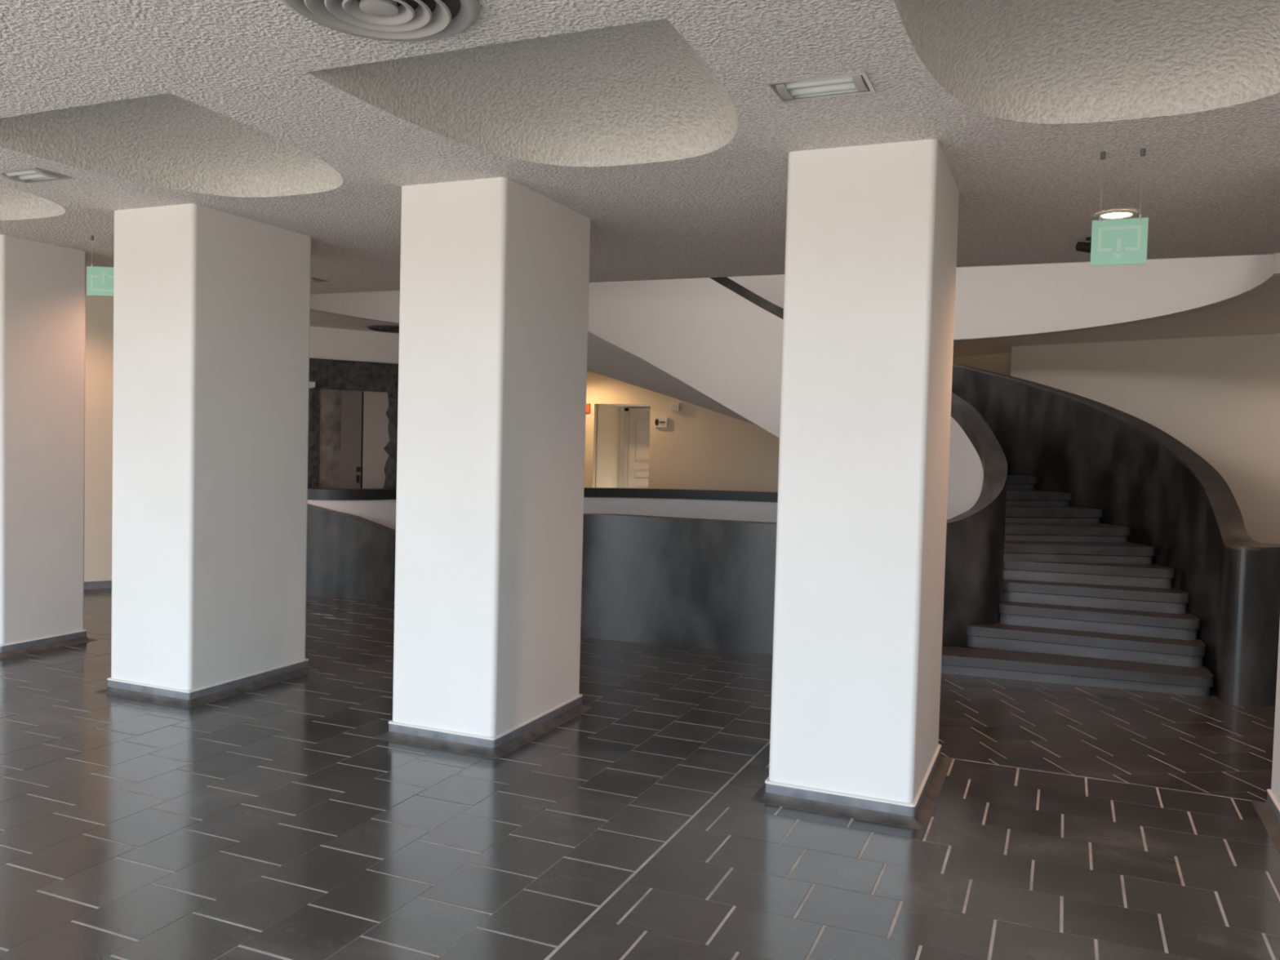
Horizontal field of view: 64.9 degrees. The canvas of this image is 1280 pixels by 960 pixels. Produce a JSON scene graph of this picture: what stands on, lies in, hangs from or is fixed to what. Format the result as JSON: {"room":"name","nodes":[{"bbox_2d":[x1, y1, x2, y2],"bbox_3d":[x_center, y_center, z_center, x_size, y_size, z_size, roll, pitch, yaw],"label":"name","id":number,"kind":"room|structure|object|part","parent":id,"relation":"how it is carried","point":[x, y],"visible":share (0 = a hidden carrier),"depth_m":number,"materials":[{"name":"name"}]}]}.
{"room":"building lobby","nodes":[
{"label":"building lobby","id":0,"kind":"room"},
{"bbox_2d":[84,294,113,582],"bbox_3d":[-6.386,-0.371,9.361,5.350,2.897,0.120,0,3,-33],"label":"wall","id":1,"kind":"structure","parent":0,"point":[99,345],"depth_m":9.95,"materials":[{"name":"beige paint"}]},
{"bbox_2d":[84,580,111,589],"bbox_3d":[-6.407,1.042,9.344,5.300,0.075,0.015,0,3,-33],"label":"baseboard","id":2,"kind":"structure","parent":1,"relation":"attached to","point":[105,584],"depth_m":9.99,"materials":[{"name":"stone"}]},
{"bbox_2d":[315,253,1274,293],"bbox_3d":[-0.083,-1.840,8.106,15.400,0.463,0.030,2,2,23],"label":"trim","id":3,"kind":"structure","parent":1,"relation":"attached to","point":[1271,253],"depth_m":7.09,"materials":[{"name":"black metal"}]},
{"bbox_2d":[1272,253,1279,274],"bbox_3d":[-0.093,-1.544,8.113,15.400,0.129,0.020,2,2,23],"label":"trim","id":4,"kind":"structure","parent":1,"relation":"attached to","point":[1276,269],"depth_m":6.36,"materials":[{"name":"white paint"}]},
{"bbox_2d":[309,326,399,391],"bbox_3d":[-3.112,-0.301,11.480,2.450,2.768,0.120,0,3,-33],"label":"wall","id":5,"kind":"structure","parent":0,"point":[325,343],"depth_m":11.28,"materials":[{"name":"white paint"}]},
{"bbox_2d":[307,358,398,488],"bbox_3d":[-3.126,-0.123,11.364,2.300,2.420,0.075,0,3,-33],"label":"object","id":6,"kind":"structure","parent":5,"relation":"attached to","point":[379,381],"depth_m":11.25,"materials":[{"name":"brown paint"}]},
{"bbox_2d":[309,381,315,388],"bbox_3d":[-3.618,-1.035,10.940,0.150,0.070,0.070,0,3,-33],"label":"wall lamp","id":7,"kind":"object","parent":6,"relation":"attached to","point":[312,384],"visible":0.36,"depth_m":10.94,"materials":[{"name":"white plastic"}]},
{"bbox_2d":[340,390,364,488],"bbox_3d":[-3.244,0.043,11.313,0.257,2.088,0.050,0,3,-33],"label":"door","id":8,"kind":"structure","parent":6,"relation":"attached to","point":[352,402],"depth_m":11.29,"materials":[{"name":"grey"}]},
{"bbox_3d":[-3.177,-0.058,11.337,0.035,0.180,0.028,0,3,-33],"label":"handle","id":9,"kind":"part","parent":8,"relation":"part of","materials":[{"name":"black metal"}]},
{"bbox_3d":[-2.999,0.039,11.489,0.350,2.095,0.020,0,3,-33],"label":"reveal panel","id":10,"kind":"part","parent":6,"relation":"part of","materials":[{"name":"beige"}]},
{"bbox_2d":[0,587,1279,959],"bbox_3d":[-0.844,1.389,6.596,15.960,0.121,17.383,2,2,23],"label":"floor","id":11,"kind":"structure","parent":0,"point":[271,822],"depth_m":4.17,"materials":[{"name":"tile"}]},
{"bbox_2d":[0,234,97,658],"bbox_3d":[-4.549,-0.244,7.324,0.770,2.900,0.777,2,2,23],"label":"column","id":12,"kind":"structure","parent":11,"relation":"on","point":[42,286],"depth_m":7.16,"materials":[{"name":"white paint"}]},
{"bbox_3d":[-4.586,1.165,7.378,0.662,0.073,0.669,2,2,23],"label":"skirting","id":13,"kind":"part","parent":12,"relation":"part of","materials":[{"name":"stone"}]},
{"bbox_2d":[94,203,319,708],"bbox_3d":[-2.698,-0.160,6.389,0.781,2.900,1.117,2,2,23],"label":"column","id":14,"kind":"structure","parent":11,"relation":"on","point":[211,307],"depth_m":6.01,"materials":[{"name":"white paint"}]},
{"bbox_3d":[-2.735,1.249,6.443,0.673,0.073,1.009,2,2,23],"label":"skirting","id":15,"kind":"part","parent":14,"relation":"part of","materials":[{"name":"stone"}]},
{"bbox_2d":[374,177,593,758],"bbox_3d":[-0.805,-0.081,5.628,0.763,2.900,1.123,2,2,23],"label":"column","id":16,"kind":"structure","parent":11,"relation":"on","point":[495,272],"depth_m":5.21,"materials":[{"name":"white paint"}]},
{"bbox_3d":[-0.842,1.328,5.681,0.655,0.073,1.015,2,2,23],"label":"skirting","id":17,"kind":"part","parent":16,"relation":"part of","materials":[{"name":"stone"}]},
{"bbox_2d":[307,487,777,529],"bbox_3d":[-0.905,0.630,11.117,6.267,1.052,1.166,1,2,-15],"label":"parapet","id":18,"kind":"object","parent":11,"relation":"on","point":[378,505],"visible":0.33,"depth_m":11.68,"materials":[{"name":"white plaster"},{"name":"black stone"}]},
{"bbox_2d":[306,276,1279,706],"bbox_3d":[1.184,-0.852,9.675,10.012,4.230,4.163,2,2,23],"label":"staircase","id":19,"kind":"structure","parent":11,"relation":"on","point":[1087,544],"depth_m":7.96,"materials":[{"name":"stone"}]},
{"bbox_2d":[751,138,959,830],"bbox_3d":[1.095,-0.001,4.819,0.770,2.900,1.088,2,2,23],"label":"column","id":20,"kind":"structure","parent":11,"relation":"on","point":[871,243],"depth_m":4.38,"materials":[{"name":"white paint"}]},
{"bbox_3d":[1.058,1.408,4.872,0.662,0.073,0.980,2,2,23],"label":"skirting","id":21,"kind":"part","parent":20,"relation":"part of","materials":[{"name":"stone"}]},
{"bbox_2d":[1251,622,1279,854],"bbox_3d":[3.036,0.081,3.999,0.770,2.900,1.088,2,2,23],"label":"column","id":22,"kind":"structure","parent":11,"relation":"on","point":[1268,811],"depth_m":4.50,"materials":[{"name":"white paint"}]},
{"bbox_3d":[2.999,1.490,4.052,0.662,0.073,0.980,2,2,23],"label":"skirting","id":23,"kind":"part","parent":22,"relation":"part of","materials":[{"name":"stone"}]},
{"bbox_2d":[0,0,1279,297],"bbox_3d":[-1.837,-1.677,3.970,15.400,0.360,8.960,2,2,23],"label":"ceiling","id":24,"kind":"structure","parent":0,"point":[661,124],"depth_m":4.22,"materials":[{"name":"paint"}]},
{"bbox_2d":[0,167,71,183],"bbox_3d":[-3.150,-1.605,5.202,0.344,0.086,0.200,2,2,23],"label":"ceiling light","id":25,"kind":"object","parent":24,"relation":"attached to","point":[33,175],"visible":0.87,"depth_m":5.20,"materials":[{"name":"silver metal"}]},
{"bbox_2d":[86,235,113,296],"bbox_3d":[-3.639,-1.452,6.825,0.218,0.401,0.019,1,2,-6],"label":"exit sign","id":26,"kind":"object","parent":24,"relation":"hanging from","point":[100,280],"visible":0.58,"depth_m":6.82,"materials":[{"name":"green plastic"}]},
{"bbox_3d":[-3.642,-1.349,6.829,0.218,0.194,0.006,1,2,-6],"label":"plate","id":27,"kind":"part","parent":26,"relation":"part of","materials":[{"name":"green plastic"}]},
{"bbox_2d":[310,277,328,282],"bbox_3d":[-2.845,-1.723,8.524,0.344,0.086,0.200,2,2,23],"label":"ceiling light","id":28,"kind":"object","parent":24,"relation":"attached to","point":[312,279],"visible":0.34,"depth_m":8.47,"materials":[{"name":"silver metal"}]},
{"bbox_2d":[281,0,479,41],"bbox_3d":[-0.773,-1.410,2.978,0.590,0.042,0.590,2,2,23],"label":"ceiling vent","id":29,"kind":"object","parent":24,"relation":"in","point":[393,20],"visible":1,"depth_m":3.05,"materials":[{"name":"grey metal"}]},
{"bbox_2d":[768,71,875,102],"bbox_3d":[0.658,-1.446,3.626,0.344,0.086,0.200,2,2,23],"label":"ceiling light","id":30,"kind":"object","parent":24,"relation":"attached to","point":[788,91],"visible":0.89,"depth_m":3.62,"materials":[{"name":"silver metal"}]},
{"bbox_2d":[1075,236,1091,253],"bbox_3d":[2.697,-1.410,6.047,0.134,0.094,0.063,1,2,-11],"label":"spotlight","id":31,"kind":"object","parent":24,"relation":"attached to","point":[1083,246],"visible":0.59,"depth_m":6.03,"materials":[{"name":"black metal"}]},
{"bbox_2d":[1094,208,1137,219],"bbox_3d":[2.569,-1.430,5.424,0.210,0.011,0.210,2,2,23],"label":"recessed light","id":32,"kind":"object","parent":24,"relation":"in","point":[1120,213],"visible":0.96,"depth_m":5.39,"materials":[{"name":"white plastic"}]},
{"bbox_2d":[1089,147,1148,266],"bbox_3d":[2.055,-1.165,4.302,0.218,0.485,0.019,2,2,23],"label":"exit sign","id":33,"kind":"object","parent":24,"relation":"hanging from","point":[1116,242],"visible":1,"depth_m":4.30,"materials":[{"name":"green plastic"}]},
{"bbox_3d":[2.052,-1.020,4.307,0.218,0.194,0.006,2,2,23],"label":"plate","id":34,"kind":"part","parent":33,"relation":"part of","materials":[{"name":"green plastic"}]},
{"bbox_2d":[584,370,779,492],"bbox_3d":[1.359,-0.337,15.526,5.600,2.768,1.060,2,2,23],"label":"wall","id":35,"kind":"structure","parent":0,"point":[700,448],"depth_m":15.27,"materials":[{"name":"beige paint"}]},
{"bbox_2d":[586,403,590,412],"bbox_3d":[-0.846,-1.134,15.847,0.130,0.140,0.030,2,2,23],"label":"wall sign","id":36,"kind":"object","parent":35,"relation":"attached to","point":[588,405],"visible":0.57,"depth_m":15.82,"materials":[{"name":"orange plastic"}]},
{"bbox_2d":[622,408,650,488],"bbox_3d":[0.159,-0.096,16.497,0.925,2.150,0.080,2,2,23],"label":"door","id":37,"kind":"structure","parent":35,"relation":"in","point":[637,420],"depth_m":16.56,"materials":[{"name":"grey paint"}]},
{"bbox_3d":[0.214,-0.068,16.457,0.690,0.140,0.012,2,2,23],"label":"panel","id":38,"kind":"part","parent":37,"relation":"part of","materials":[{"name":"grey paint"}]},
{"bbox_3d":[0.228,-0.613,16.436,0.690,0.690,0.012,2,2,23],"label":"panel","id":39,"kind":"part","parent":37,"relation":"part of","materials":[{"name":"grey paint"}]},
{"bbox_2d":[653,417,668,427],"bbox_3d":[0.322,-0.879,15.345,0.210,0.150,0.054,2,2,23],"label":"restroom sign","id":40,"kind":"object","parent":35,"relation":"attached to","point":[662,422],"visible":1,"depth_m":15.32,"materials":[{"name":"white plastic"}]},
{"bbox_2d":[669,403,680,410],"bbox_3d":[0.532,-1.107,15.222,0.145,0.115,0.106,2,2,23],"label":"wall sensor","id":41,"kind":"object","parent":35,"relation":"attached to","point":[673,406],"visible":1,"depth_m":15.18,"materials":[{"name":"white plastic"}]},
{"bbox_2d":[310,273,1279,357],"bbox_3d":[1.255,-1.565,11.300,15.400,0.001,6.940,2,2,23],"label":"ceiling","id":42,"kind":"structure","parent":0,"point":[1260,314],"depth_m":9.51,"materials":[{"name":"white paint"}]},
{"bbox_2d":[366,324,399,333],"bbox_3d":[-2.645,-1.645,10.984,0.660,0.019,0.660,2,2,23],"label":"ceiling vent","id":43,"kind":"object","parent":42,"relation":"in","point":[391,328],"visible":0.58,"depth_m":10.90,"materials":[{"name":"grey metal"}]},
{"bbox_2d":[952,352,1011,376],"bbox_3d":[3.542,-0.199,13.389,0.589,2.768,3.527,0,3,-38],"label":"wall","id":44,"kind":"structure","parent":0,"point":[1001,363],"depth_m":12.14,"materials":[{"name":"beige"}]},
{"bbox_2d":[1010,333,1279,543],"bbox_3d":[5.926,0.008,9.595,0.895,2.768,5.775,0,3,-38],"label":"wall","id":45,"kind":"structure","parent":0,"point":[1219,397],"depth_m":9.83,"materials":[{"name":"beige"}]},
{"label":"floor","id":46,"kind":"structure","parent":0,"visible":0},
{"bbox_2d":[310,253,1279,341],"bbox_3d":[1.293,-2.272,9.776,8.018,1.534,4.101,2,2,23],"label":"parapet","id":47,"kind":"object","parent":46,"relation":"attached to","point":[998,301],"visible":0.19,"depth_m":9.52,"materials":[{"name":"white paint"}]}
]}

